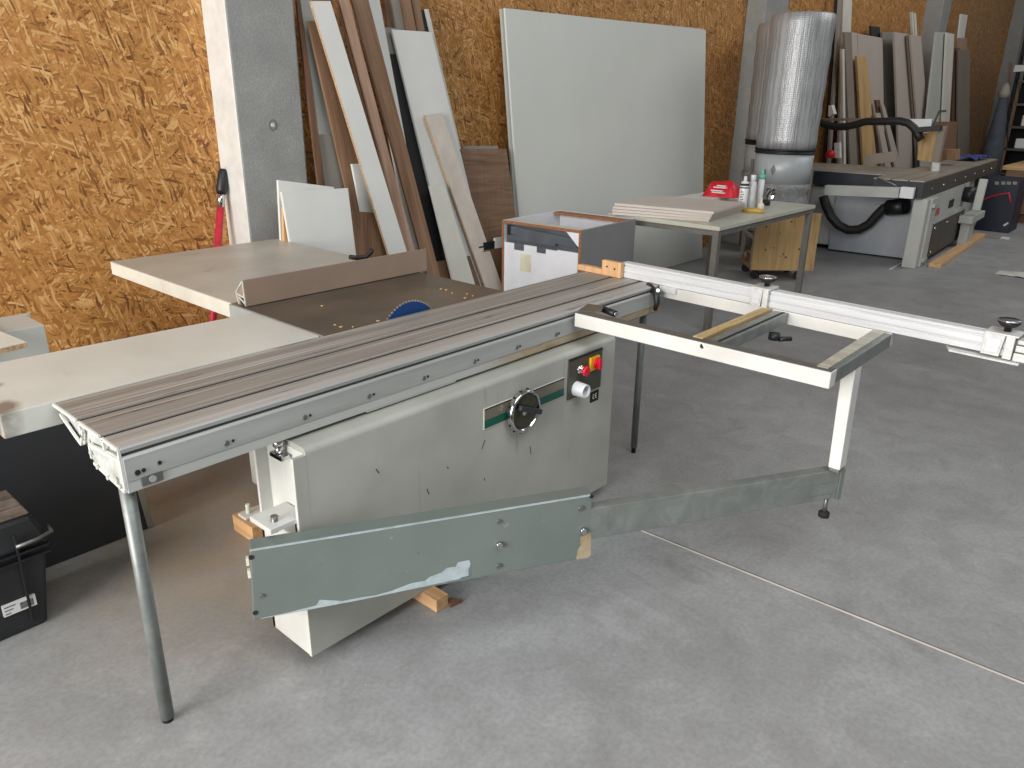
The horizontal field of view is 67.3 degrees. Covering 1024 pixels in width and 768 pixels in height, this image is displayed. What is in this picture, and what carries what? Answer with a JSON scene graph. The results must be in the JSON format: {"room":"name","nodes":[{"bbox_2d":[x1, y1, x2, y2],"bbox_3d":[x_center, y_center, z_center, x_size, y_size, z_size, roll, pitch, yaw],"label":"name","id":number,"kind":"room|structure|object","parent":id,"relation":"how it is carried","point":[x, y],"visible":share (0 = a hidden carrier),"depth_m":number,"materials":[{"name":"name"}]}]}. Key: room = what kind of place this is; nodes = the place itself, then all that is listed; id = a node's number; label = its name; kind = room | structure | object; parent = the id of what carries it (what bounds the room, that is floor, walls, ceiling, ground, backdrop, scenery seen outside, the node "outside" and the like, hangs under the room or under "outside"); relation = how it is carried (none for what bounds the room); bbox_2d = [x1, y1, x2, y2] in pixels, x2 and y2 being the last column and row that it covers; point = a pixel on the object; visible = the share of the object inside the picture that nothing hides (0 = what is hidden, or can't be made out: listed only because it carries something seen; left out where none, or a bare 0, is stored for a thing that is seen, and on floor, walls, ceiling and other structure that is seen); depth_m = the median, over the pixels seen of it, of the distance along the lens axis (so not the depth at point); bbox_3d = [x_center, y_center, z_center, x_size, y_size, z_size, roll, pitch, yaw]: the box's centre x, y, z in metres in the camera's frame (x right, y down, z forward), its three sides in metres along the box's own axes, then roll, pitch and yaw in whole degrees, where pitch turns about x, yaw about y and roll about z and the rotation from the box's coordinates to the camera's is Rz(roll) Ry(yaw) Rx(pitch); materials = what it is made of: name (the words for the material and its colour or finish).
{"room":"woodworking shop","nodes":[
{"label":"woodworking shop","id":0,"kind":"room"},
{"bbox_2d":[201,0,307,244],"bbox_3d":[-1.469,-3.183,3.924,0.260,6.500,0.430,18,27,39],"label":"pillar","id":1,"kind":"structure","parent":0,"point":[251,45],"depth_m":4.40,"materials":[{"name":"concrete"}]},
{"bbox_2d":[0,0,1018,352],"bbox_3d":[14.507,-9.319,20.825,0.150,6.500,68.000,18,27,39],"label":"wall","id":2,"kind":"structure","parent":0,"point":[109,151],"depth_m":4.24,"materials":[{"name":"wood"}]},
{"bbox_2d":[0,170,1023,767],"bbox_3d":[17.233,-5.314,19.659,26.000,0.120,68.000,18,27,39],"label":"floor","id":3,"kind":"structure","parent":0,"point":[645,650],"depth_m":2.61,"materials":[{"name":"concrete"}]},
{"bbox_2d":[0,313,49,361],"bbox_3d":[-2.161,0.308,2.612,0.230,0.868,1.170,18,27,39],"label":"base cabinet","id":4,"kind":"object","parent":3,"relation":"on","point":[23,327],"visible":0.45,"depth_m":2.77,"materials":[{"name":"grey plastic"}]},
{"bbox_2d":[0,331,26,353],"bbox_3d":[-1.929,-0.182,2.652,0.761,0.018,0.247,18,27,39],"label":"board","id":5,"kind":"object","parent":4,"relation":"on","point":[8,343],"visible":1,"depth_m":2.51,"materials":[{"name":"wood"}]},
{"bbox_2d":[0,490,52,640],"bbox_3d":[-1.797,0.640,2.399,0.312,0.402,0.634,18,27,39],"label":"toolbox","id":6,"kind":"object","parent":3,"relation":"on","point":[23,595],"visible":1,"depth_m":2.46,"materials":[{"name":"black plastic"}]},
{"bbox_2d":[0,422,153,567],"bbox_3d":[-2.076,0.503,2.444,0.102,0.618,1.753,18,27,38],"label":"board","id":7,"kind":"object","parent":3,"relation":"on","point":[55,478],"visible":0.43,"depth_m":2.87,"materials":[{"name":"grey plastic"}]},
{"bbox_2d":[209,168,226,321],"bbox_3d":[-1.762,-0.625,4.584,0.063,1.252,0.377,8,22,18],"label":"clamp","id":8,"kind":"object","parent":3,"relation":"on","point":[221,186],"visible":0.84,"depth_m":4.52,"materials":[{"name":"red metal"}]},
{"bbox_2d":[232,506,262,539],"bbox_3d":[-1.040,0.565,3.100,0.150,0.070,0.100,18,27,39],"label":"wooden block","id":9,"kind":"object","parent":3,"relation":"on","point":[248,529],"visible":0.49,"depth_m":3.05,"materials":[{"name":"orange wood"}]},
{"bbox_2d":[276,180,333,239],"bbox_3d":[-1.210,-0.605,4.601,0.173,1.199,0.526,18,27,39],"label":"board","id":10,"kind":"object","parent":3,"relation":"on","point":[282,186],"visible":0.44,"depth_m":4.42,"materials":[{"name":"wood"}]},
{"bbox_2d":[0,239,614,656],"bbox_3d":[-1.100,0.028,3.246,2.356,0.871,2.080,18,27,39],"label":"saw","id":11,"kind":"object","parent":3,"relation":"on","point":[537,423],"visible":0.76,"depth_m":2.65,"materials":[{"name":"grey paint"}]},
{"bbox_2d":[235,248,426,306],"bbox_3d":[-0.791,-0.502,3.400,0.166,0.122,0.959,18,27,39],"label":"fence","id":12,"kind":"object","parent":11,"relation":"on","point":[260,290],"visible":1,"depth_m":3.30,"materials":[{"name":"brown"}]},
{"bbox_2d":[245,466,845,619],"bbox_3d":[0.206,0.432,2.459,1.998,0.293,0.105,-6,22,-17],"label":"support arm","id":13,"kind":"object","parent":11,"relation":"attached to","point":[293,572],"visible":0.94,"depth_m":2.32,"materials":[{"name":"green paint"}]},
{"bbox_2d":[571,381,589,397],"bbox_3d":[0.274,0.024,3.036,0.052,0.062,0.062,18,27,39],"label":"socket","id":14,"kind":"object","parent":11,"relation":"attached to","point":[579,389],"depth_m":3.03,"materials":[{"name":"white plastic"}]},
{"bbox_2d":[589,355,599,371],"bbox_3d":[0.333,-0.085,3.099,0.012,0.057,0.063,18,27,39],"label":"switch plate","id":15,"kind":"object","parent":11,"relation":"attached to","point":[593,359],"depth_m":3.08,"materials":[{"name":"yellow plastic"}]},
{"bbox_2d":[295,0,324,185],"bbox_3d":[-1.182,-1.177,4.745,0.076,2.170,0.308,-17,27,-39],"label":"leaning board","id":16,"kind":"object","parent":3,"relation":"on","point":[319,173],"visible":0.44,"depth_m":4.61,"materials":[{"name":"brown wood"}]},
{"bbox_2d":[300,0,331,133],"bbox_3d":[-1.125,-1.234,4.880,0.303,2.184,0.116,17,26,37],"label":"leaning board","id":17,"kind":"object","parent":3,"relation":"on","point":[323,125],"visible":0.31,"depth_m":4.68,"materials":[{"name":"grey wood"}]},
{"bbox_2d":[280,188,355,254],"bbox_3d":[-1.096,-0.580,4.620,0.166,1.143,0.452,18,27,39],"label":"board","id":18,"kind":"object","parent":3,"relation":"on","point":[322,219],"visible":0.44,"depth_m":4.51,"materials":[{"name":"wood"}]},
{"bbox_2d":[318,134,343,188],"bbox_3d":[-1.025,-0.879,5.015,0.203,1.427,0.345,18,27,39],"label":"leaning board","id":19,"kind":"object","parent":3,"relation":"on","point":[331,169],"visible":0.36,"depth_m":4.79,"materials":[{"name":"grey wood"}]},
{"bbox_2d":[307,21,358,211],"bbox_3d":[-0.968,-1.182,4.908,0.508,2.071,0.139,-2,21,-8],"label":"leaning board","id":20,"kind":"object","parent":3,"relation":"on","point":[345,151],"visible":0.28,"depth_m":4.73,"materials":[{"name":"brown wood"}]},
{"bbox_2d":[309,1,406,254],"bbox_3d":[-0.842,-1.218,4.876,0.702,2.164,0.094,-6,22,-18],"label":"leaning board","id":21,"kind":"object","parent":3,"relation":"on","point":[323,13],"visible":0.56,"depth_m":4.70,"materials":[{"name":"white wood"}]},
{"bbox_2d":[52,271,664,723],"bbox_3d":[-0.275,0.204,2.947,0.427,0.870,2.441,18,27,39],"label":"table","id":22,"kind":"object","parent":3,"relation":"on","point":[144,434],"visible":0.86,"depth_m":2.30,"materials":[{"name":"metal"}]},
{"bbox_2d":[575,285,894,472],"bbox_3d":[0.836,-0.055,3.015,1.061,0.425,0.691,18,27,39],"label":"table","id":23,"kind":"object","parent":22,"relation":"attached to","point":[721,343],"visible":0.96,"depth_m":2.73,"materials":[{"name":"white paint"}]},
{"bbox_2d":[623,261,1023,365],"bbox_3d":[1.102,-0.295,3.051,1.695,0.220,0.134,20,28,41],"label":"fence","id":24,"kind":"object","parent":23,"relation":"on","point":[992,342],"visible":1,"depth_m":2.89,"materials":[{"name":"metal"}]},
{"bbox_2d":[578,259,623,277],"bbox_3d":[0.423,-0.562,3.671,0.032,0.071,0.260,-19,28,-41],"label":"block","id":25,"kind":"object","parent":24,"relation":"attached to","point":[611,268],"visible":1,"depth_m":3.63,"materials":[{"name":"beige wood"}]},
{"bbox_2d":[336,0,383,174],"bbox_3d":[-0.824,-1.347,4.962,0.540,2.345,0.064,-3,21,-9],"label":"leaning board","id":26,"kind":"object","parent":3,"relation":"on","point":[337,1],"visible":0.08,"depth_m":4.71,"materials":[{"name":"brown wood"}]},
{"bbox_2d":[351,211,385,257],"bbox_3d":[-0.908,-0.642,5.035,0.144,0.972,0.397,18,27,39],"label":"leaning board","id":27,"kind":"object","parent":3,"relation":"on","point":[366,232],"visible":0.16,"depth_m":4.93,"materials":[{"name":"brown wood"}]},
{"bbox_2d":[350,164,386,254],"bbox_3d":[-0.813,-0.830,5.143,0.180,1.250,0.429,18,27,39],"label":"leaning board","id":28,"kind":"object","parent":3,"relation":"on","point":[364,203],"visible":0.22,"depth_m":4.90,"materials":[{"name":"white wood"}]},
{"bbox_2d":[339,0,413,250],"bbox_3d":[-0.768,-1.273,4.981,0.553,2.194,0.064,-4,21,-12],"label":"leaning board","id":29,"kind":"object","parent":3,"relation":"on","point":[365,83],"visible":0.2,"depth_m":4.82,"materials":[{"name":"brown wood"}]},
{"bbox_2d":[383,0,393,27],"bbox_3d":[-0.711,-1.496,5.341,0.334,2.361,0.078,14,25,32],"label":"leaning board","id":30,"kind":"object","parent":3,"relation":"on","point":[387,7],"visible":0.02,"depth_m":5.05,"materials":[{"name":"brown wood"}]},
{"bbox_2d":[385,27,395,53],"bbox_3d":[-0.653,-1.347,5.357,0.399,2.070,0.118,3,21,6],"label":"leaning board","id":31,"kind":"object","parent":3,"relation":"on","point":[391,48],"visible":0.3,"depth_m":5.03,"materials":[{"name":"grey wood"}]},
{"bbox_2d":[350,0,439,276],"bbox_3d":[-0.702,-1.363,5.132,0.644,2.258,0.085,-5,21,-15],"label":"leaning board","id":32,"kind":"object","parent":3,"relation":"on","point":[361,9],"visible":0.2,"depth_m":4.98,"materials":[{"name":"brown wood"}]},
{"bbox_2d":[369,0,424,272],"bbox_3d":[-0.731,-1.390,5.207,0.457,2.255,0.121,2,21,3],"label":"leaning board","id":33,"kind":"object","parent":3,"relation":"on","point":[375,6],"visible":0.08,"depth_m":5.00,"materials":[{"name":"white wood"}]},
{"bbox_2d":[399,0,415,30],"bbox_3d":[-0.538,-1.546,5.468,0.477,2.369,0.076,1,21,0],"label":"leaning board","id":34,"kind":"object","parent":3,"relation":"on","point":[406,7],"visible":0.02,"depth_m":5.12,"materials":[{"name":"brown wood"}]},
{"bbox_2d":[390,54,442,260],"bbox_3d":[-0.622,-1.270,5.379,0.471,1.912,0.120,-1,21,-5],"label":"leaning board","id":35,"kind":"object","parent":3,"relation":"on","point":[410,137],"visible":0.42,"depth_m":5.28,"materials":[{"name":"wood"}]},
{"bbox_2d":[390,0,445,259],"bbox_3d":[-0.612,-1.527,5.418,0.430,2.367,0.104,4,21,9],"label":"leaning board","id":36,"kind":"object","parent":3,"relation":"on","point":[395,4],"visible":0.03,"depth_m":5.09,"materials":[{"name":"grey wood"}]},
{"bbox_2d":[411,0,424,31],"bbox_3d":[-0.484,-1.581,5.548,0.465,2.380,0.062,1,21,1],"label":"leaning board","id":37,"kind":"object","parent":3,"relation":"on","point":[415,4],"visible":0.02,"depth_m":5.20,"materials":[{"name":"brown wood"}]},
{"bbox_2d":[413,586,447,612],"bbox_3d":[-0.332,0.725,2.725,0.250,0.050,0.055,18,27,39],"label":"wooden block","id":38,"kind":"object","parent":3,"relation":"on","point":[434,598],"visible":0.46,"depth_m":2.65,"materials":[{"name":"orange wood"}]},
{"bbox_2d":[390,29,481,285],"bbox_3d":[-0.435,-1.398,5.515,0.804,2.061,0.230,-5,21,-15],"label":"leaning board","id":39,"kind":"object","parent":3,"relation":"on","point":[418,63],"visible":0.5,"depth_m":5.25,"materials":[{"name":"white wood"}]},
{"bbox_2d":[424,9,460,148],"bbox_3d":[-0.348,-1.546,5.700,0.549,2.211,0.032,-4,21,-14],"label":"leaning board","id":40,"kind":"object","parent":3,"relation":"on","point":[427,15],"visible":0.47,"depth_m":5.37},
{"bbox_2d":[428,185,474,284],"bbox_3d":[-0.371,-0.891,5.571,0.459,1.074,0.118,-8,22,-21],"label":"leaning board","id":41,"kind":"object","parent":3,"relation":"on","point":[456,258],"visible":0.56,"depth_m":5.48,"materials":[{"name":"wood"}]},
{"bbox_2d":[436,256,479,285],"bbox_3d":[-0.370,-0.663,5.709,0.088,0.551,0.592,18,27,39],"label":"leaning board","id":42,"kind":"object","parent":3,"relation":"on","point":[442,265],"visible":0.2,"depth_m":5.56,"materials":[{"name":"brown wood"}]},
{"bbox_2d":[423,113,501,290],"bbox_3d":[-0.294,-1.176,5.662,0.736,1.545,0.079,-10,23,-26],"label":"leaning board","id":43,"kind":"object","parent":3,"relation":"on","point":[436,125],"visible":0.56,"depth_m":5.55,"materials":[{"name":"wood"}]},
{"bbox_2d":[460,149,515,241],"bbox_3d":[-0.159,-1.151,5.959,0.186,1.294,0.701,18,27,39],"label":"board","id":44,"kind":"object","parent":3,"relation":"on","point":[487,172],"visible":0.37,"depth_m":5.88,"materials":[{"name":"wood"}]},
{"bbox_2d":[479,237,501,285],"bbox_3d":[-0.113,-0.813,5.980,0.017,0.651,0.420,18,27,39],"label":"clamp","id":45,"kind":"object","parent":3,"relation":"on","point":[495,246],"visible":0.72,"depth_m":5.88,"materials":[{"name":"plastic"}]},
{"bbox_2d":[502,210,635,290],"bbox_3d":[0.425,-0.848,5.871,0.707,0.805,0.724,16,26,36],"label":"box","id":46,"kind":"object","parent":3,"relation":"on","point":[536,248],"visible":0.65,"depth_m":5.61,"materials":[{"name":"white laminate"}]},
{"bbox_2d":[499,9,704,217],"bbox_3d":[1.004,-2.129,7.143,0.226,2.320,3.073,18,27,39],"label":"sheet","id":47,"kind":"object","parent":3,"relation":"on","point":[501,11],"visible":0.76,"depth_m":5.97,"materials":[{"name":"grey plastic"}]},
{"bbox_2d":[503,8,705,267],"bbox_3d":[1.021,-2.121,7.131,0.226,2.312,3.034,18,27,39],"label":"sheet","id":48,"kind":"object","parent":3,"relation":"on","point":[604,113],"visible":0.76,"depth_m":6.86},
{"bbox_2d":[609,199,815,331],"bbox_3d":[1.708,-1.089,6.564,0.973,0.800,1.741,18,27,39],"label":"workbench","id":49,"kind":"object","parent":3,"relation":"on","point":[777,211],"visible":0.5,"depth_m":5.92,"materials":[{"name":"wood"}]},
{"bbox_2d":[612,209,742,221],"bbox_3d":[1.361,-1.390,6.185,0.740,0.020,0.942,15,25,33],"label":"board","id":50,"kind":"object","parent":49,"relation":"on","point":[613,213],"visible":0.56,"depth_m":5.89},
{"bbox_2d":[612,206,745,218],"bbox_3d":[1.349,-1.401,6.152,0.881,0.020,0.757,11,23,25],"label":"board","id":51,"kind":"object","parent":50,"relation":"on","point":[613,210],"visible":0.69,"depth_m":5.88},
{"bbox_2d":[613,204,744,216],"bbox_3d":[1.339,-1.414,6.122,0.854,0.020,0.722,12,23,27],"label":"board","id":52,"kind":"object","parent":51,"relation":"on","point":[614,207],"visible":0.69,"depth_m":5.86,"materials":[{"name":"wood"}]},
{"bbox_2d":[615,195,744,213],"bbox_3d":[1.334,-1.428,6.096,0.818,0.020,0.686,13,24,30],"label":"board","id":53,"kind":"object","parent":52,"relation":"on","point":[694,205],"visible":1,"depth_m":6.01,"materials":[{"name":"wood"}]},
{"bbox_2d":[678,192,738,200],"bbox_3d":[1.775,-1.683,6.944,0.288,0.044,0.800,18,27,39],"label":"slab","id":54,"kind":"object","parent":49,"relation":"on","point":[697,195],"visible":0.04,"depth_m":6.83,"materials":[{"name":"wood"}]},
{"bbox_2d":[702,180,739,197],"bbox_3d":[1.894,-1.742,6.844,0.290,0.138,0.260,18,27,39],"label":"bag","id":55,"kind":"object","parent":54,"relation":"on","point":[728,188],"visible":0.91,"depth_m":6.78,"materials":[{"name":"plastic"}]},
{"bbox_2d":[711,185,727,193],"bbox_3d":[1.828,-1.719,6.784,0.139,0.066,0.047,18,27,39],"label":"print","id":56,"kind":"object","parent":55,"relation":"attached to","point":[715,189],"depth_m":6.78,"materials":[{"name":"paint"}]},
{"bbox_2d":[738,176,749,207],"bbox_3d":[1.911,-1.575,6.335,0.072,0.270,0.072,2,21,4],"label":"plastic bottle","id":57,"kind":"object","parent":49,"relation":"on","point":[744,185],"visible":0.87,"depth_m":6.30,"materials":[{"name":"white plastic"}]},
{"bbox_2d":[747,175,756,207],"bbox_3d":[1.997,-1.599,6.399,0.072,0.273,0.072,18,27,39],"label":"plastic bottle","id":58,"kind":"object","parent":49,"relation":"on","point":[753,184],"visible":0.82,"depth_m":6.37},
{"bbox_2d":[755,169,765,206],"bbox_3d":[2.099,-1.652,6.487,0.062,0.312,0.062,18,27,39],"label":"cartridge","id":59,"kind":"object","parent":49,"relation":"on","point":[762,176],"visible":0.99,"depth_m":6.46,"materials":[{"name":"white plastic"}]},
{"bbox_2d":[740,22,770,247],"bbox_3d":[2.928,-2.738,8.680,0.584,2.431,0.584,18,27,39],"label":"pipe","id":60,"kind":"object","parent":3,"relation":"on","point":[762,41],"visible":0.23,"depth_m":8.44,"materials":[{"name":"metal"}]},
{"bbox_2d":[739,213,820,278],"bbox_3d":[2.633,-1.397,7.630,0.612,0.650,0.460,1,21,1],"label":"cart","id":61,"kind":"object","parent":3,"relation":"on","point":[777,245],"visible":0.77,"depth_m":7.42,"materials":[{"name":"brown wood"}]},
{"bbox_2d":[747,11,836,234],"bbox_3d":[2.808,-2.450,7.883,0.616,2.447,0.624,18,27,39],"label":"collector","id":62,"kind":"object","parent":3,"relation":"on","point":[798,56],"visible":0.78,"depth_m":7.53,"materials":[{"name":"metal"}]},
{"bbox_2d":[822,0,837,162],"bbox_3d":[4.308,-3.677,10.428,0.332,2.990,0.114,0,21,-3],"label":"leaning board","id":63,"kind":"object","parent":3,"relation":"on","point":[835,1],"visible":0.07,"depth_m":10.29,"materials":[{"name":"wood"}]},
{"bbox_2d":[642,530,1023,683],"bbox_3d":[0.985,0.739,2.800,1.592,0.001,0.008,17,26,37],"label":"joint","id":64,"kind":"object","parent":3,"relation":"on","point":[642,530],"depth_m":2.65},
{"bbox_2d":[826,0,841,162],"bbox_3d":[4.346,-3.669,10.414,0.352,2.986,0.095,-2,21,-8],"label":"leaning board","id":65,"kind":"object","parent":3,"relation":"on","point":[839,2],"visible":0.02,"depth_m":10.20,"materials":[{"name":"grey wood"}]},
{"bbox_2d":[840,49,845,163],"bbox_3d":[4.495,-3.291,10.427,0.809,2.271,0.044,-14,25,-35],"label":"leaning board","id":66,"kind":"object","parent":3,"relation":"on","point":[842,51],"visible":0.56,"depth_m":10.12,"materials":[{"name":"wood"}]},
{"bbox_2d":[836,0,851,163],"bbox_3d":[4.664,-3.853,10.841,0.888,3.037,0.126,-11,24,-28],"label":"leaning board","id":67,"kind":"object","parent":3,"relation":"on","point":[846,8],"visible":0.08,"depth_m":10.37,"materials":[{"name":"wood"}]},
{"bbox_2d":[842,32,856,164],"bbox_3d":[4.713,-3.494,10.668,1.307,2.488,0.070,-16,26,-37],"label":"leaning board","id":68,"kind":"object","parent":3,"relation":"on","point":[846,36],"visible":0.56,"depth_m":10.34,"materials":[{"name":"beige wood"}]},
{"bbox_2d":[851,32,860,164],"bbox_3d":[4.934,-3.609,10.967,1.354,2.499,0.063,-16,26,-38],"label":"leaning board","id":69,"kind":"object","parent":3,"relation":"on","point":[854,35],"visible":0.29,"depth_m":10.60,"materials":[{"name":"grey wood"}]},
{"bbox_2d":[855,56,876,165],"bbox_3d":[5.192,-3.520,11.148,1.763,2.211,0.093,-17,27,-39],"label":"leaning board","id":70,"kind":"object","parent":3,"relation":"on","point":[867,142],"visible":0.56,"depth_m":10.73,"materials":[{"name":"brown wood"}]},
{"bbox_2d":[857,34,883,165],"bbox_3d":[5.381,-3.801,11.489,2.066,2.502,0.174,-16,26,-37],"label":"leaning board","id":71,"kind":"object","parent":3,"relation":"on","point":[871,47],"visible":0.34,"depth_m":11.09,"materials":[{"name":"grey wood"}]},
{"bbox_2d":[869,26,886,142],"bbox_3d":[5.782,-4.092,12.046,1.857,2.665,0.080,-17,27,-39],"label":"leaning board","id":72,"kind":"object","parent":3,"relation":"on","point":[874,31],"visible":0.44,"depth_m":11.14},
{"bbox_2d":[873,113,890,166],"bbox_3d":[5.742,-3.356,11.752,1.682,1.492,0.048,-18,28,-41],"label":"leaning board","id":73,"kind":"object","parent":3,"relation":"on","point":[880,130],"visible":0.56,"depth_m":11.32,"materials":[{"name":"beige wood"}]},
{"bbox_2d":[880,32,896,166],"bbox_3d":[6.049,-4.146,12.256,1.882,2.625,0.090,-17,27,-39],"label":"leaning board","id":74,"kind":"object","parent":3,"relation":"on","point":[888,66],"visible":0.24,"depth_m":11.73,"materials":[{"name":"grey wood"}]},
{"bbox_2d":[879,105,900,166],"bbox_3d":[6.071,-3.545,12.115,0.051,1.599,2.103,20,28,41],"label":"leaning board","id":75,"kind":"object","parent":3,"relation":"on","point":[891,144],"visible":0.49,"depth_m":11.68,"materials":[{"name":"beige wood"}]},
{"bbox_2d":[892,32,912,167],"bbox_3d":[6.202,-4.093,12.161,2.012,2.596,0.111,-17,27,-38],"label":"leaning board","id":76,"kind":"object","parent":3,"relation":"on","point":[900,61],"visible":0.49,"depth_m":11.82,"materials":[{"name":"beige wood"}]},
{"bbox_2d":[810,110,997,268],"bbox_3d":[4.815,-2.712,9.900,2.348,1.570,4.480,16,26,36],"label":"saw","id":77,"kind":"object","parent":3,"relation":"on","point":[909,214],"visible":0.89,"depth_m":8.76,"materials":[{"name":"silver metal"}]},
{"bbox_2d":[910,119,933,126],"bbox_3d":[4.814,-3.094,9.117,0.322,0.099,0.120,18,27,39],"label":"hood","id":78,"kind":"object","parent":77,"relation":"attached to","point":[913,122],"depth_m":9.04,"materials":[{"name":"white plastic"}]},
{"bbox_2d":[917,131,936,161],"bbox_3d":[5.101,-2.907,9.412,0.241,0.368,0.120,18,27,39],"label":"wood offcut","id":79,"kind":"object","parent":77,"relation":"on","point":[925,146],"visible":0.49,"depth_m":9.38,"materials":[{"name":"brown wood"}]},
{"bbox_2d":[941,149,959,159],"bbox_3d":[5.583,-2.921,9.789,0.195,0.137,0.200,18,27,39],"label":"wood offcut","id":80,"kind":"object","parent":77,"relation":"on","point":[948,154],"visible":0.8,"depth_m":9.71,"materials":[{"name":"brown wood"}]},
{"bbox_2d":[906,35,918,166],"bbox_3d":[6.519,-4.177,12.424,1.949,2.576,0.045,-18,27,-40],"label":"leaning board","id":81,"kind":"object","parent":3,"relation":"on","point":[907,37],"visible":0.33,"depth_m":11.98,"materials":[{"name":"beige wood"}]},
{"bbox_2d":[908,35,926,166],"bbox_3d":[6.734,-4.237,12.585,2.507,2.582,0.083,-18,27,-40],"label":"leaning board","id":82,"kind":"object","parent":3,"relation":"on","point":[915,44],"visible":0.44,"depth_m":11.92,"materials":[{"name":"grey wood"}]},
{"bbox_2d":[920,32,946,166],"bbox_3d":[7.094,-4.381,12.829,0.191,2.688,1.493,18,27,39],"label":"leaning board","id":83,"kind":"object","parent":3,"relation":"on","point":[934,97],"visible":0.44,"depth_m":12.30,"materials":[{"name":"grey wood"}]},
{"bbox_2d":[934,122,956,160],"bbox_3d":[7.388,-3.784,13.152,0.230,1.352,1.265,18,27,39],"label":"leaning board","id":84,"kind":"object","parent":3,"relation":"on","point":[950,140],"visible":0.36,"depth_m":12.86,"materials":[{"name":"brown wood"}]},
{"bbox_2d":[941,33,953,121],"bbox_3d":[7.316,-4.435,12.992,1.293,2.679,0.110,-14,25,-35],"label":"leaning board","id":85,"kind":"object","parent":3,"relation":"on","point":[949,37],"visible":0.56,"depth_m":12.58,"materials":[{"name":"wood"}]},
{"bbox_2d":[950,48,959,121],"bbox_3d":[8.084,-4.749,14.062,1.182,2.534,0.093,-15,26,-36],"label":"leaning board","id":86,"kind":"object","parent":3,"relation":"on","point":[953,94],"visible":0.44,"depth_m":13.68,"materials":[{"name":"brown wood"}]},
{"bbox_2d":[928,233,985,267],"bbox_3d":[5.343,-1.615,9.168,0.120,0.040,2.660,16,26,36],"label":"wooden plank","id":87,"kind":"object","parent":3,"relation":"on","point":[945,258],"visible":1,"depth_m":8.85,"materials":[{"name":"orange wood"}]},
{"bbox_2d":[950,14,967,109],"bbox_3d":[7.970,-5.012,13.963,0.215,3.095,0.416,18,27,39],"label":"leaning board","id":88,"kind":"object","parent":3,"relation":"on","point":[962,17],"visible":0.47,"depth_m":13.50,"materials":[{"name":"grey wood"}]},
{"bbox_2d":[956,38,966,49],"bbox_3d":[8.457,-4.985,14.445,2.229,2.717,0.103,-17,27,-39],"label":"leaning board","id":89,"kind":"object","parent":3,"relation":"on","point":[961,43],"visible":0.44,"depth_m":13.50,"materials":[{"name":"brown wood"}]},
{"bbox_2d":[956,50,969,155],"bbox_3d":[8.456,-4.858,14.383,2.228,2.522,0.124,-17,27,-39],"label":"leaning board","id":90,"kind":"object","parent":3,"relation":"on","point":[963,56],"visible":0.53,"depth_m":14.02,"materials":[{"name":"brown wood"}]},
{"bbox_2d":[974,83,1010,186],"bbox_3d":[9.020,-4.553,14.352,0.400,1.990,0.400,18,27,39],"label":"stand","id":91,"kind":"object","parent":3,"relation":"on","point":[994,144],"visible":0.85,"depth_m":14.21,"materials":[{"name":"blue metal"}]},
{"bbox_2d":[975,175,1023,232],"bbox_3d":[6.712,-2.480,10.580,0.443,0.701,0.524,18,27,39],"label":"machine","id":92,"kind":"object","parent":3,"relation":"on","point":[1004,195],"visible":0.91,"depth_m":10.40,"materials":[{"name":"grey plastic"}]},
{"bbox_2d":[1006,62,1011,146],"bbox_3d":[10.497,-5.460,16.221,1.989,2.406,0.056,-18,27,-40],"label":"leaning board","id":93,"kind":"object","parent":3,"relation":"on","point":[1009,79],"visible":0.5,"depth_m":15.58,"materials":[{"name":"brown wood"}]},
{"bbox_2d":[995,270,1023,277],"bbox_3d":[5.192,-1.131,7.856,0.400,0.042,0.250,18,27,39],"label":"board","id":94,"kind":"object","parent":3,"relation":"on","point":[1008,273],"visible":1,"depth_m":7.87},
{"bbox_2d":[999,39,1023,175],"bbox_3d":[10.305,-4.976,14.082,2.010,3.000,0.760,18,27,39],"label":"storage rack","id":95,"kind":"object","parent":3,"relation":"on","point":[1013,155],"visible":0.59,"depth_m":14.87,"materials":[{"name":"metal"}]},
{"bbox_2d":[1018,214,1023,222],"bbox_3d":[8.563,-2.429,11.332,1.860,0.120,1.500,18,27,39],"label":"wooden board","id":96,"kind":"object","parent":3,"relation":"on","point":[1021,216],"visible":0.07,"depth_m":11.30,"materials":[{"name":"brown wood"}]},
{"bbox_2d":[1020,199,1023,213],"bbox_3d":[8.531,-2.630,11.255,1.910,0.290,1.550,18,27,39],"label":"wooden board","id":97,"kind":"object","parent":96,"relation":"on","point":[1022,207],"visible":0.02,"depth_m":11.21,"materials":[{"name":"brown wood"}]},
{"bbox_3d":[8.498,-2.840,11.174,1.960,0.120,1.600,18,27,39],"label":"stacked stones","id":98,"kind":"object","parent":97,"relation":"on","visible":0},
{"bbox_2d":[1005,170,1023,176],"bbox_3d":[8.464,-2.985,11.118,2.010,0.170,1.650,18,27,39],"label":"wooden board","id":99,"kind":"object","parent":98,"relation":"on","point":[1015,173],"visible":0.41,"depth_m":11.08,"materials":[{"name":"brown wood"}]},
{"bbox_2d":[1002,161,1023,170],"bbox_3d":[8.430,-3.095,11.075,2.060,0.055,1.700,18,27,39],"label":"wooden board","id":100,"kind":"object","parent":99,"relation":"on","point":[1019,166],"visible":1,"depth_m":11.09,"materials":[{"name":"brown wood"}]},
{"bbox_2d":[722,0,788,243],"bbox_3d":[2.904,-4.843,8.497,0.230,6.500,0.580,18,27,39],"label":"pillar","id":101,"kind":"structure","parent":0,"point":[758,11],"depth_m":8.80,"materials":[{"name":"concrete"}]},
{"bbox_2d":[911,0,951,167],"bbox_3d":[7.169,-6.440,12.901,0.280,6.500,0.450,18,27,39],"label":"pillar","id":102,"kind":"structure","parent":0,"point":[936,15],"depth_m":12.93,"materials":[{"name":"concrete"}]},
{"bbox_2d":[984,0,1023,142],"bbox_3d":[11.408,-8.042,17.313,0.280,6.500,0.500,18,27,39],"label":"pillar","id":103,"kind":"structure","parent":0,"point":[1015,37],"depth_m":17.29,"materials":[{"name":"concrete"}]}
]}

